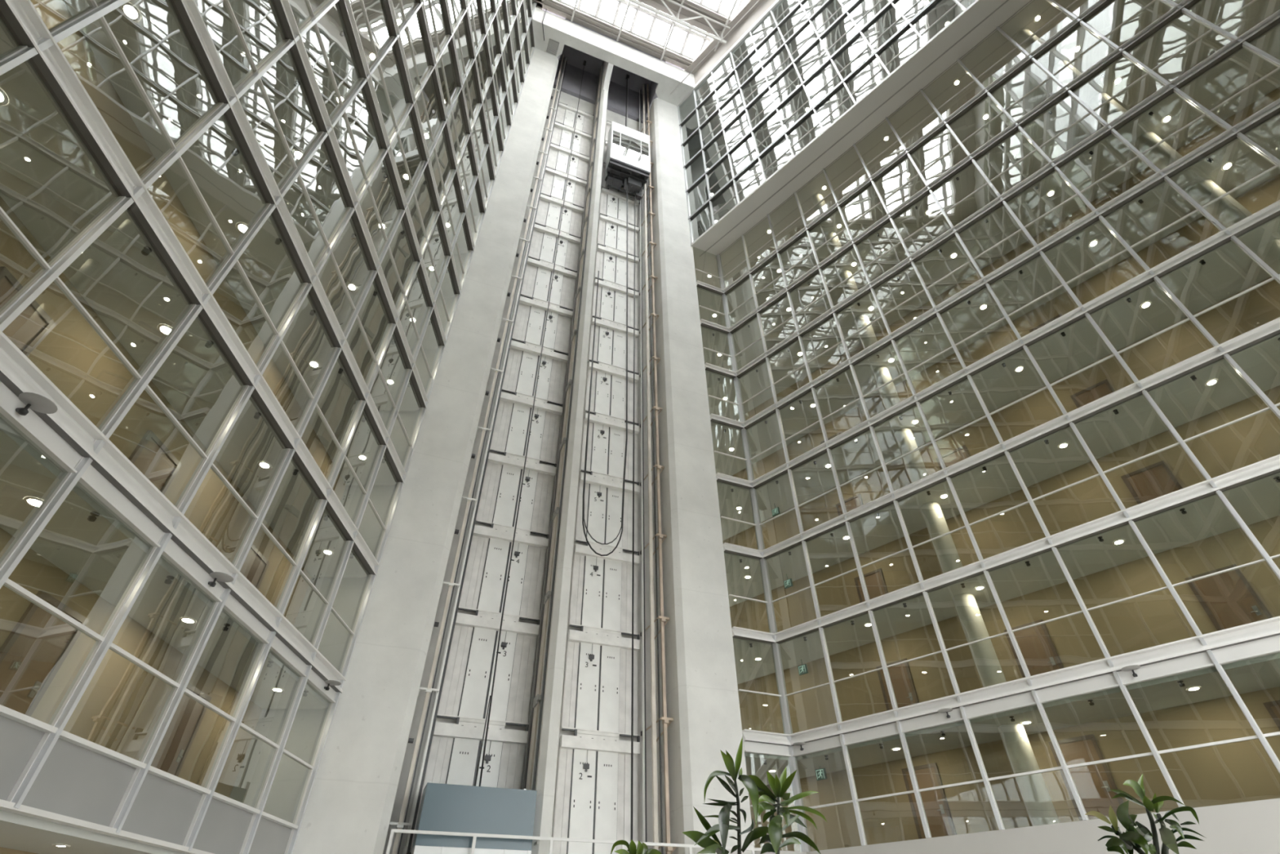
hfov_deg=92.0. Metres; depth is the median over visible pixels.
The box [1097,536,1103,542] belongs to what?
sprinkler head
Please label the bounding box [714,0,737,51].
rafter
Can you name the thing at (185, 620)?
recessed light
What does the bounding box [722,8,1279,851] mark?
wall
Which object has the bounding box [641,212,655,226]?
bracket
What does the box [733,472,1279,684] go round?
glass wall
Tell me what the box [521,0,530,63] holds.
trim
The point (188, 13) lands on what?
trim
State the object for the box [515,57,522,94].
window
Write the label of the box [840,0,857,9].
window
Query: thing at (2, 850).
wall
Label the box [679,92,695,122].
window
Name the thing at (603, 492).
elevator door
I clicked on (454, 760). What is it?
elevator door
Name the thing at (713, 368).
trim
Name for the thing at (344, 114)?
window
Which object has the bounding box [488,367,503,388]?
bracket
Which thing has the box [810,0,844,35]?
window
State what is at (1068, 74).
round column
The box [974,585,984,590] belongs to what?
recessed light
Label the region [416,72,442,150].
window
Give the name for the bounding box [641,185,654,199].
bracket
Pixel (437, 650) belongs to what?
rail
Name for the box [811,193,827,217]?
round column
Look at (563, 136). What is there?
elevator door
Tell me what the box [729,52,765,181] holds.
trim
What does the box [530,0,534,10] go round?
window
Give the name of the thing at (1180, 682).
sprinkler head
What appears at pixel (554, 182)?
elevator door
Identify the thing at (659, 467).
bracket
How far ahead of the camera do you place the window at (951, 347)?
24.55 m
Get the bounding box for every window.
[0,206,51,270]
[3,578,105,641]
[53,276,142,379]
[87,0,98,8]
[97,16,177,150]
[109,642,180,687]
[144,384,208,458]
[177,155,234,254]
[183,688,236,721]
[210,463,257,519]
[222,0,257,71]
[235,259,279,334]
[239,722,279,748]
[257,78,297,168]
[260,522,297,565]
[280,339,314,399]
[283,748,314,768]
[297,173,329,245]
[299,569,328,604]
[305,0,314,17]
[313,22,343,106]
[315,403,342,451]
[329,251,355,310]
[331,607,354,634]
[342,111,367,178]
[343,455,366,493]
[355,314,377,363]
[360,0,378,58]
[367,184,387,240]
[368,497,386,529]
[377,63,397,127]
[377,368,395,408]
[387,246,404,293]
[395,0,417,26]
[396,126,423,186]
[396,413,412,446]
[401,10,431,93]
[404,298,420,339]
[413,168,435,237]
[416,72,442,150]
[420,314,440,377]
[423,0,448,57]
[426,218,447,294]
[430,128,453,200]
[435,263,457,333]
[436,41,458,111]
[442,176,462,244]
[448,0,463,26]
[448,94,466,159]
[453,15,471,78]
[453,220,470,282]
[457,141,475,202]
[463,65,479,124]
[466,182,482,239]
[468,0,483,50]
[471,109,485,165]
[476,40,489,94]
[479,151,492,202]
[482,0,493,26]
[483,84,495,134]
[487,18,498,68]
[489,122,501,170]
[493,60,504,107]
[497,0,506,45]
[499,97,508,141]
[502,40,511,82]
[506,0,514,26]
[507,75,515,117]
[510,22,518,61]
[515,0,520,8]
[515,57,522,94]
[517,4,524,42]
[521,40,528,75]
[524,0,529,26]
[527,23,533,56]
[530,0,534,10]
[558,0,577,10]
[577,0,595,17]
[595,0,620,25]
[612,0,638,32]
[629,1,655,40]
[646,9,672,48]
[663,20,688,54]
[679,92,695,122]
[680,25,706,60]
[680,111,697,142]
[683,130,701,164]
[685,152,705,188]
[688,177,708,214]
[690,203,712,241]
[694,74,714,106]
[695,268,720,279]
[697,92,718,125]
[698,35,711,53]
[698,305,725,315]
[699,0,716,13]
[700,111,722,146]
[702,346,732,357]
[703,132,727,170]
[706,155,732,197]
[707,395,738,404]
[711,182,737,223]
[712,53,733,86]
[713,450,746,460]
[716,0,731,19]
[716,71,738,106]
[720,90,744,126]
[720,515,756,525]
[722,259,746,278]
[724,111,751,150]
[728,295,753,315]
[728,594,767,603]
[729,133,757,176]
[731,33,755,66]
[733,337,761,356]
[734,0,743,14]
[734,160,764,201]
[736,50,760,85]
[737,688,781,696]
[741,68,768,106]
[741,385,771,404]
[746,88,775,128]
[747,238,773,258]
[749,440,782,460]
[751,12,776,46]
[753,111,783,154]
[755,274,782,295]
[756,28,783,63]
[759,506,795,525]
[760,136,792,179]
[763,46,791,84]
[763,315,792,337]
[770,65,801,105]
[770,586,810,602]
[771,0,799,24]
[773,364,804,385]
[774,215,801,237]
[777,86,812,130]
[778,5,808,41]
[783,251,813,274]
[784,420,819,440]
[784,682,829,696]
[786,22,817,60]
[786,111,822,155]
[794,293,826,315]
[795,40,828,81]
[797,487,836,506]
[801,0,826,17]
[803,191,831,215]
[804,61,841,105]
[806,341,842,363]
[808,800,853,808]
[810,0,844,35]
[813,568,857,586]
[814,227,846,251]
[815,84,854,129]
[821,14,857,56]
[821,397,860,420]
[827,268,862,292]
[832,34,873,79]
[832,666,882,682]
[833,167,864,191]
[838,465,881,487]
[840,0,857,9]
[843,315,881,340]
[845,56,888,102]
[848,0,888,29]
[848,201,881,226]
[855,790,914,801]
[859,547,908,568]
[862,5,906,50]
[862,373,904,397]
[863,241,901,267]
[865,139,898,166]
[877,26,924,73]
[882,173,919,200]
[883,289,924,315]
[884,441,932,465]
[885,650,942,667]
[893,0,932,21]
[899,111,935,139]
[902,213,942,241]
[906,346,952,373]
[911,0,963,42]
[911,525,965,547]
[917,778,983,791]
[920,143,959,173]
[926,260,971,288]
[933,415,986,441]
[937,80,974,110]
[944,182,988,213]
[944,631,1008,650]
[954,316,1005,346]
[957,0,975,8]
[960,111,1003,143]
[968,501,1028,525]
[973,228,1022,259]
[977,46,1017,79]
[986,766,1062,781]
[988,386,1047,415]
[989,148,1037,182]
[1004,76,1050,111]
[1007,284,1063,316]
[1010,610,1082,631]
[1019,10,1062,45]
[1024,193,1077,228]
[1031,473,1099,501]
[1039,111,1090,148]
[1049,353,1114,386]
[1052,38,1102,75]
[1065,0,1079,9]
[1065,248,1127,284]
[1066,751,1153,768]
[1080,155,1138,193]
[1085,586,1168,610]
[1093,71,1148,111]
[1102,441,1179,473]
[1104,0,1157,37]
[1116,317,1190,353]
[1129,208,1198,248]
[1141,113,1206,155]
[1151,27,1213,71]
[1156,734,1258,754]
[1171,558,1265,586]
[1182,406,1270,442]
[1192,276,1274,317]
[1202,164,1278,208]
[1209,66,1279,111]
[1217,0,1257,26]
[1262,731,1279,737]
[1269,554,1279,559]
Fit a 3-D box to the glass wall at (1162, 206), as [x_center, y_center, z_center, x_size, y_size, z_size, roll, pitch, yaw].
[13.544,-3.103,27.279,8.620,0.310,34.500,32,-50,-32]
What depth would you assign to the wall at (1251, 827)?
14.59 m
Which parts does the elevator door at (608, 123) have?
panel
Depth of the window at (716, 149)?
44.14 m
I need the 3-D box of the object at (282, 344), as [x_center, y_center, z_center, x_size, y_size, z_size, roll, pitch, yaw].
[-8.404,-1.661,15.317,0.090,3.220,2.154,1,-41,-1]
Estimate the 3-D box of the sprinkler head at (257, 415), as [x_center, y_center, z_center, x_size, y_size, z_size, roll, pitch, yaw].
[-8.559,-0.252,13.812,0.114,0.120,0.120,1,-41,-1]
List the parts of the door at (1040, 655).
handle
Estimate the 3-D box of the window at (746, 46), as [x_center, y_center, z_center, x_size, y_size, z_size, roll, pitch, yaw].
[8.166,-29.786,48.947,0.090,3.580,2.034,32,-50,-32]
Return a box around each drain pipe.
[542,8,546,40]
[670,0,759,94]
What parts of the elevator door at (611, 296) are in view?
panel, door, door sill, door, panel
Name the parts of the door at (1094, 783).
handle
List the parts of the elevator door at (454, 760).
panel, door, door sill, door, panel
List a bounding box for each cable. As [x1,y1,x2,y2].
[474,695,490,786]
[479,64,584,786]
[582,180,627,555]
[625,77,627,126]
[626,78,628,127]
[630,191,635,840]
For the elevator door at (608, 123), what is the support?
in the wall at (573, 101)
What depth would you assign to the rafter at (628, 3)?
51.78 m
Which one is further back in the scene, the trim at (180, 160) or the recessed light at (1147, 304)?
the recessed light at (1147, 304)
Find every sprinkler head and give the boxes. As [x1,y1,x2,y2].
[87,511,99,521]
[141,246,151,255]
[164,575,174,584]
[204,340,213,348]
[222,622,230,631]
[231,148,239,155]
[253,412,261,418]
[266,660,273,666]
[275,238,281,244]
[292,468,298,475]
[293,80,300,87]
[302,690,308,696]
[309,309,315,315]
[323,515,328,520]
[325,164,330,170]
[337,368,343,373]
[339,31,345,36]
[1009,715,1014,721]
[1087,699,1093,705]
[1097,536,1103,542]
[1112,408,1119,414]
[1177,680,1185,686]
[1179,508,1186,514]
[1190,375,1196,381]
[1199,259,1205,264]
[1207,158,1213,163]
[1273,475,1279,482]
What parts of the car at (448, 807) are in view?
corner post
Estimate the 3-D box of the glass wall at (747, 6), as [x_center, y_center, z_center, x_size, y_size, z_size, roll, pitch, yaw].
[12.340,-37.040,48.751,0.750,0.550,28.300,32,-50,-32]
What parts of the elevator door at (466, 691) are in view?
panel, door, door sill, door, panel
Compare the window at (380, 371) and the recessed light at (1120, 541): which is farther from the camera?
the window at (380, 371)
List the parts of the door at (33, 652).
handle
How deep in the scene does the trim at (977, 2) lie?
33.72 m
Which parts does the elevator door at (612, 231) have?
panel, door, door sill, door, panel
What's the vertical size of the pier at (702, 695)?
58.000 m
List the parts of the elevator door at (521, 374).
panel, door, door sill, door, panel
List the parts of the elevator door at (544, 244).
panel, door, door sill, door, panel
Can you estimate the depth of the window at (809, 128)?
36.23 m
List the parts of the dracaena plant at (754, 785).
stem, stem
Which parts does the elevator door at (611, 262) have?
panel, door, door sill, door, panel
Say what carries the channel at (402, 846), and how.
on the floor
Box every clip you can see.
[408,737,413,742]
[433,622,439,626]
[533,693,541,707]
[543,591,551,604]
[552,506,559,519]
[560,437,566,450]
[565,378,572,391]
[571,328,577,341]
[575,286,581,297]
[579,248,584,260]
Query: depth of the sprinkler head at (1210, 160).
20.35 m
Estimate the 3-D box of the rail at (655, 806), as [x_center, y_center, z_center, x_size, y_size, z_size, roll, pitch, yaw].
[0.405,-7.750,36.496,0.130,62.500,0.110,14,-43,-16]
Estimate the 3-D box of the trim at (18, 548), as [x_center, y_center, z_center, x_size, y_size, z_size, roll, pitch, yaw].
[-8.353,-18.637,25.633,0.180,58.680,0.111,1,-41,-1]
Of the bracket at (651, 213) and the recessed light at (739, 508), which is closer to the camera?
the recessed light at (739, 508)
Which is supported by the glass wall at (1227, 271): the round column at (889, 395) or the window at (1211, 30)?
the round column at (889, 395)
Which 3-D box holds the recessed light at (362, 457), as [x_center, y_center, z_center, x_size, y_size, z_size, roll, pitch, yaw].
[-9.392,1.033,20.911,0.305,0.016,0.310,1,-41,-1]
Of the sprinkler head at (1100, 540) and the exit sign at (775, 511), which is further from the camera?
the exit sign at (775, 511)
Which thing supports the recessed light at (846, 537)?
in the glass wall at (1183, 400)
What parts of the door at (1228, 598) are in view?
handle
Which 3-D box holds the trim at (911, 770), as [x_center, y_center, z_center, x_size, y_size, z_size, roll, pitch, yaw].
[7.992,-0.885,27.790,0.170,32.500,0.116,32,-50,-32]
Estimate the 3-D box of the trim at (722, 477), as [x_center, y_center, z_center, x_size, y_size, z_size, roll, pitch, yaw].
[4.367,2.493,28.256,1.935,0.340,0.218,15,-43,-17]
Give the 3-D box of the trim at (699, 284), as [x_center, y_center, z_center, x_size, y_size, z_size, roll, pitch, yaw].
[4.328,-8.433,37.635,1.935,0.340,0.218,15,-43,-17]
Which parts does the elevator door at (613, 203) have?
panel, door, door sill, door, panel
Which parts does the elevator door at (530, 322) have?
panel, door, door sill, door, panel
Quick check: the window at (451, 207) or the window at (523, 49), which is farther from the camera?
the window at (523, 49)
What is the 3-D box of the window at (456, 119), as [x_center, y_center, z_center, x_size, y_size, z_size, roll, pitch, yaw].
[-8.499,-13.917,28.675,0.090,3.220,2.154,1,-41,-1]
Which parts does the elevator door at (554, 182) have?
panel, door, door sill, door, panel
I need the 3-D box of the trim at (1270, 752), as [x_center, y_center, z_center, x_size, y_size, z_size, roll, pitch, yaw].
[13.587,-4.672,23.401,0.170,32.500,0.116,32,-50,-32]
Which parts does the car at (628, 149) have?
corner post, skirt panel, corner post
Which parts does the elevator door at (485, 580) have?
panel, door, door sill, door, panel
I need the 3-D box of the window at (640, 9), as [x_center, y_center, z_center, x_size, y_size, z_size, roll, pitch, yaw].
[0.317,-34.574,52.457,1.704,0.861,2.712,14,-43,-16]
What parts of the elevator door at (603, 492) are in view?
panel, door, door sill, door, panel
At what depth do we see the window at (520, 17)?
44.73 m
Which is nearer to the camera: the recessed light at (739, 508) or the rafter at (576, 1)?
the recessed light at (739, 508)
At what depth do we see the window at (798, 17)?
44.40 m
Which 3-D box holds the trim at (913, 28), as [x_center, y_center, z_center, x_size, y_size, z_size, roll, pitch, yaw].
[14.531,-27.622,38.391,0.150,21.950,0.106,32,-50,-32]
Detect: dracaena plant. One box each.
[610,839,662,853]
[682,736,826,853]
[1084,773,1205,853]
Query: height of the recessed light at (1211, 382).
0.016 m
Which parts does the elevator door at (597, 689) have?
panel, door, door sill, door, panel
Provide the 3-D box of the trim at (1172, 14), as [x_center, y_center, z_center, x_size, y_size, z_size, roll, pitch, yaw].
[14.314,-11.681,28.366,0.221,0.340,26.550,32,-50,-32]
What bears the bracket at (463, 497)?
attached to the pier at (348, 810)
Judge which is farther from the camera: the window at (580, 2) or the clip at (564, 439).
the window at (580, 2)
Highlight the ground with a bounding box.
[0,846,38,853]
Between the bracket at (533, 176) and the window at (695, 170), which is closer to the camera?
the bracket at (533, 176)
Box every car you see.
[410,781,537,853]
[604,121,650,199]
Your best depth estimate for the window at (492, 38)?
35.96 m
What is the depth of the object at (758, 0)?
50.26 m
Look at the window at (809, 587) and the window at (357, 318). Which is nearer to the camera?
the window at (357, 318)
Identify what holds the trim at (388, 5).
attached to the wall at (282, 801)
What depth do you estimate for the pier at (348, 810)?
20.72 m
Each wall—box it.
[0,0,346,797]
[0,17,368,577]
[0,417,329,708]
[0,809,185,853]
[62,0,397,485]
[194,0,421,410]
[229,349,432,822]
[288,0,431,349]
[349,0,428,275]
[382,88,659,853]
[391,0,404,48]
[524,61,613,853]
[533,31,685,106]
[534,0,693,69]
[536,0,542,9]
[552,18,665,123]
[636,0,731,36]
[683,0,764,74]
[693,0,776,84]
[693,0,1098,288]
[697,0,1183,326]
[700,0,1279,370]
[705,23,1279,419]
[710,113,1279,475]
[716,215,1279,540]
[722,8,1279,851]
[724,333,1279,606]
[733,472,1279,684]
[744,652,1279,784]
[754,849,806,853]
[806,797,1279,853]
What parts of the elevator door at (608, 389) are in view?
panel, door, door sill, door, panel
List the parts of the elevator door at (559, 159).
panel, door, door sill, door, panel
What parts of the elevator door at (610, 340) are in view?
panel, door, door sill, door, panel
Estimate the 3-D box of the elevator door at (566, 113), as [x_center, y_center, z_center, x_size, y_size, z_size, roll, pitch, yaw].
[-5.212,-24.631,49.416,2.960,3.600,0.262,14,-43,-16]
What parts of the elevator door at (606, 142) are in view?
panel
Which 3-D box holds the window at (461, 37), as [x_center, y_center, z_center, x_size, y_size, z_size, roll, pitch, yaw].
[-8.463,-18.051,29.386,0.090,3.220,2.154,1,-41,-1]
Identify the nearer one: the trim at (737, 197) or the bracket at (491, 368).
the bracket at (491, 368)
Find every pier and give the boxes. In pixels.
[292,48,559,853]
[645,97,754,853]
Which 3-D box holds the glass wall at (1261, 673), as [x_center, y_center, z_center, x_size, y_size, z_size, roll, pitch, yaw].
[13.583,7.987,17.760,8.620,0.740,34.500,32,-50,-32]
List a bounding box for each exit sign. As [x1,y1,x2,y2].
[771,503,780,516]
[783,573,792,588]
[797,658,808,675]
[815,766,826,780]
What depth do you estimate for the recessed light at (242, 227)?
14.31 m
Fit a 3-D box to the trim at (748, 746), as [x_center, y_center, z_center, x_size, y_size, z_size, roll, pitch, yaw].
[4.363,10.954,21.016,1.885,0.330,0.160,15,-43,-17]
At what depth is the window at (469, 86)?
31.21 m
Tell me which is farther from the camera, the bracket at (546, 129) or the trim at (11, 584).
the bracket at (546, 129)
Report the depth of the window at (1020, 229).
24.70 m
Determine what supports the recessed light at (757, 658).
in the glass wall at (1258, 500)
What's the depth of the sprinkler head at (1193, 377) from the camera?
17.86 m
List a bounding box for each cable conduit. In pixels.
[397,59,564,853]
[524,76,599,788]
[532,61,604,790]
[645,91,663,853]
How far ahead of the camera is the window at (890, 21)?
35.11 m
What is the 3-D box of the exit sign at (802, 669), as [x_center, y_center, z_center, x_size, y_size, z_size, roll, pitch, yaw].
[6.341,9.348,24.113,0.064,0.570,0.380,32,-50,-32]
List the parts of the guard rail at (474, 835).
rail post, rail post, rail post, rail post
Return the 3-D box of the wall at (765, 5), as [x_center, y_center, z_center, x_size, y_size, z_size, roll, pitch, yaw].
[12.945,-36.129,48.049,0.202,3.850,27.550,32,-50,-32]
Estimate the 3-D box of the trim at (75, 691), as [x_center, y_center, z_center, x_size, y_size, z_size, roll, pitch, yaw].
[-8.399,-17.235,27.267,0.180,58.680,0.111,1,-41,-1]
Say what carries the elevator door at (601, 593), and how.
in the wall at (573, 101)
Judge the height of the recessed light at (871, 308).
0.016 m
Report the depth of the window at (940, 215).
28.13 m
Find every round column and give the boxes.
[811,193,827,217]
[825,231,841,253]
[839,270,857,297]
[854,314,877,348]
[872,366,900,409]
[894,427,928,483]
[920,502,962,573]
[952,592,1006,687]
[997,723,1059,826]
[1015,29,1044,53]
[1052,60,1081,85]
[1089,93,1127,123]
[1134,131,1182,169]
[1189,178,1252,228]
[1257,238,1279,274]
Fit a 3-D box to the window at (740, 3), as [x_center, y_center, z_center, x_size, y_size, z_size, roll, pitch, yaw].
[8.902,-35.240,51.716,1.300,0.862,2.762,14,-43,-16]
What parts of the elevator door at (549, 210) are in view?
panel, door, door sill, door, panel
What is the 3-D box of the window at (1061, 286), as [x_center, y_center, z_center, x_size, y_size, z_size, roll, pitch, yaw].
[14.309,-4.790,22.575,0.091,3.260,2.014,32,-50,-32]
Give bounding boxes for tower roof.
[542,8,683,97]
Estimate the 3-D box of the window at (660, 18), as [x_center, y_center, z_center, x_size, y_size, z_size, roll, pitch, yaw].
[1.782,-34.208,52.889,1.704,0.861,2.712,14,-43,-16]
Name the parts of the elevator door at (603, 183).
panel, door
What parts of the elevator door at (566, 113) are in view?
panel, door, door sill, door, panel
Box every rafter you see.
[570,0,577,22]
[616,1,631,41]
[660,0,684,60]
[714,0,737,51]
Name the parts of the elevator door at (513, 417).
panel, door, door sill, door, panel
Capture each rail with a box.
[386,828,761,853]
[391,54,564,853]
[525,66,601,790]
[642,84,658,850]
[646,84,671,853]
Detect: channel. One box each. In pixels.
[399,58,565,853]
[404,57,566,853]
[406,61,566,853]
[521,76,598,789]
[639,89,645,841]
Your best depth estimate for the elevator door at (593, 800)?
20.05 m
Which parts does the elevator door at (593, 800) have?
panel, door, door sill, door, panel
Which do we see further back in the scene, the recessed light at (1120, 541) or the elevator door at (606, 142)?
the elevator door at (606, 142)
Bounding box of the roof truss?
[626,0,730,44]
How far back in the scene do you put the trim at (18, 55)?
8.72 m
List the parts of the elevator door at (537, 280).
panel, door, door sill, door, panel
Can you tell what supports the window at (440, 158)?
in the wall at (282, 801)
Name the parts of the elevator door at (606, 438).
panel, door, door sill, door, panel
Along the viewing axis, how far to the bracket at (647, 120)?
51.69 m
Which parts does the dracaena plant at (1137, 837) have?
stem, stem, stem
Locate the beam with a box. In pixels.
[532,7,695,95]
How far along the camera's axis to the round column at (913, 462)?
24.35 m
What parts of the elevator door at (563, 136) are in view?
panel, door, door sill, door, panel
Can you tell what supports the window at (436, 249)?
in the wall at (282, 801)
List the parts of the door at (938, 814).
handle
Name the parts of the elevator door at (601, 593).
panel, door, door sill, door, panel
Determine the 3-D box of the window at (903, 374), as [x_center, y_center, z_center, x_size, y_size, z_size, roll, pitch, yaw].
[10.113,-1.950,25.867,0.090,3.260,2.014,32,-50,-32]
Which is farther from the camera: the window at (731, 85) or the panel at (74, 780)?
the window at (731, 85)
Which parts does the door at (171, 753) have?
handle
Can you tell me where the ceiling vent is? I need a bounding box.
[546,38,559,55]
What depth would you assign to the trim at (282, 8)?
17.25 m
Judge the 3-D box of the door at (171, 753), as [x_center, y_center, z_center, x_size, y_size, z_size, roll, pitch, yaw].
[-10.393,7.077,13.744,0.164,2.400,1.200,1,-41,-1]
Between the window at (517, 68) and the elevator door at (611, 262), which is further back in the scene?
the window at (517, 68)
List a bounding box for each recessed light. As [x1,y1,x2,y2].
[0,88,8,105]
[23,496,43,507]
[52,844,70,847]
[120,2,141,22]
[157,324,172,335]
[179,617,196,623]
[235,222,248,233]
[257,461,271,469]
[271,687,284,692]
[293,149,303,159]
[308,360,319,368]
[322,549,333,555]
[335,94,344,104]
[346,283,356,291]
[357,454,367,460]
[368,52,375,61]
[377,222,386,229]
[386,378,394,384]
[402,173,408,180]
[735,506,742,510]
[754,657,761,660]
[824,463,831,467]
[835,223,841,228]
[842,535,848,539]
[850,262,857,266]
[863,622,871,626]
[867,306,874,311]
[883,136,888,141]
[887,357,894,363]
[891,747,901,750]
[904,172,910,177]
[911,419,919,424]
[925,208,932,215]
[939,493,948,498]
[950,252,957,258]
[953,79,959,85]
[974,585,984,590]
[979,303,987,310]
[982,113,989,119]
[1011,148,1019,155]
[1014,365,1023,372]
[1020,720,1032,724]
[1034,14,1040,22]
[1046,190,1055,196]
[1057,442,1068,448]
[1072,45,1080,53]
[1088,240,1097,247]
[1112,538,1124,544]
[1113,76,1122,84]
[1140,301,1151,308]
[1161,115,1172,123]
[1186,686,1200,690]
[1204,378,1217,386]
[1221,161,1232,170]
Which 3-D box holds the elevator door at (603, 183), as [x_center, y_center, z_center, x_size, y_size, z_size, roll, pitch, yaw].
[-1.443,-18.231,45.833,2.780,3.600,0.262,14,-43,-16]
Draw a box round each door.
[0,266,57,355]
[0,590,88,716]
[128,430,182,494]
[150,682,211,776]
[240,543,269,589]
[409,713,528,850]
[437,606,540,723]
[458,520,549,617]
[475,448,556,533]
[489,388,563,464]
[501,337,568,406]
[511,293,573,352]
[520,255,577,308]
[528,222,581,270]
[535,192,583,236]
[540,165,586,206]
[546,142,589,179]
[551,120,591,155]
[552,726,639,853]
[555,102,593,133]
[560,622,639,733]
[568,538,639,633]
[574,468,639,550]
[580,409,639,484]
[584,358,639,425]
[588,315,639,371]
[591,276,639,328]
[594,243,639,289]
[596,213,638,255]
[599,186,638,225]
[601,161,634,197]
[603,140,608,163]
[604,120,612,141]
[820,431,842,444]
[835,493,862,515]
[853,568,888,602]
[875,657,919,710]
[901,762,956,838]
[935,444,969,470]
[1004,619,1063,677]
[1029,313,1062,332]
[1048,733,1123,820]
[1070,378,1115,408]
[1120,460,1182,504]
[1184,564,1272,631]
[1262,699,1279,729]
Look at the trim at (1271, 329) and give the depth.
19.86 m
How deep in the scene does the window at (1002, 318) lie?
23.46 m
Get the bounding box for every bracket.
[388,821,412,847]
[417,686,439,713]
[440,581,460,606]
[459,496,477,520]
[475,426,491,448]
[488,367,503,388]
[498,317,513,339]
[508,275,522,295]
[516,237,529,257]
[524,204,536,224]
[530,176,542,192]
[536,151,547,168]
[542,127,551,144]
[640,120,652,133]
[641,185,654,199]
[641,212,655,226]
[641,241,656,257]
[642,275,657,292]
[642,312,658,330]
[643,355,660,374]
[643,405,662,426]
[644,464,664,485]
[644,533,666,555]
[644,615,670,639]
[645,716,673,742]
[657,845,677,853]
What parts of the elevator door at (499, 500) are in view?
panel, door, door sill, door, panel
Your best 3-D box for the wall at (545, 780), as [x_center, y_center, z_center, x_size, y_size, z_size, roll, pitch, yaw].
[-2.980,-8.992,35.265,0.520,62.800,3.400,14,-43,-16]
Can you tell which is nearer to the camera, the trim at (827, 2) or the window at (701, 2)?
the trim at (827, 2)
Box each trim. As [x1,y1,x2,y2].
[0,0,130,75]
[0,0,339,331]
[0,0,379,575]
[0,0,425,588]
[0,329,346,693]
[0,381,335,702]
[0,704,298,828]
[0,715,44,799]
[0,799,214,853]
[6,0,472,808]
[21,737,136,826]
[108,0,502,832]
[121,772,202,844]
[169,0,406,483]
[182,0,523,850]
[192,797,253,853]
[239,3,536,853]
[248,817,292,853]
[271,0,428,408]
[284,47,534,853]
[337,0,446,346]
[382,0,462,294]
[416,0,475,250]
[442,0,486,213]
[462,0,496,179]
[478,0,504,151]
[491,0,511,125]
[502,0,519,104]
[512,0,524,82]
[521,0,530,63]
[528,0,534,47]
[676,0,782,106]
[677,106,693,243]
[679,0,805,125]
[680,0,831,146]
[682,0,861,168]
[685,0,897,192]
[688,0,938,219]
[690,0,985,247]
[693,89,714,225]
[696,280,723,295]
[699,0,1031,258]
[700,318,731,333]
[704,362,738,378]
[710,413,745,429]
[711,71,739,203]
[715,253,810,851]
[715,472,755,489]
[723,0,1113,295]
[723,542,762,559]
[728,0,1200,333]
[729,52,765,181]
[731,626,775,644]
[735,9,1279,377]
[741,234,866,844]
[742,97,1279,429]
[742,728,790,746]
[743,740,791,756]
[749,31,794,156]
[751,200,1279,488]
[761,317,1279,559]
[767,213,931,837]
[769,10,823,131]
[773,453,1279,643]
[789,615,1279,745]
[792,635,1279,756]
[794,191,1004,829]
[797,0,856,103]
[822,168,1088,820]
[837,0,889,75]
[853,143,1185,806]
[885,117,1279,773]
[887,0,926,43]
[920,88,1279,579]
[952,0,965,10]
[956,58,1279,419]
[996,26,1279,284]
[1045,0,1279,168]
[1159,0,1279,66]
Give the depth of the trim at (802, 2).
47.88 m
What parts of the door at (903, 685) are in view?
handle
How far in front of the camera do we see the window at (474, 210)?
32.13 m
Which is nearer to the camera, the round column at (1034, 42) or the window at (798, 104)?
the round column at (1034, 42)

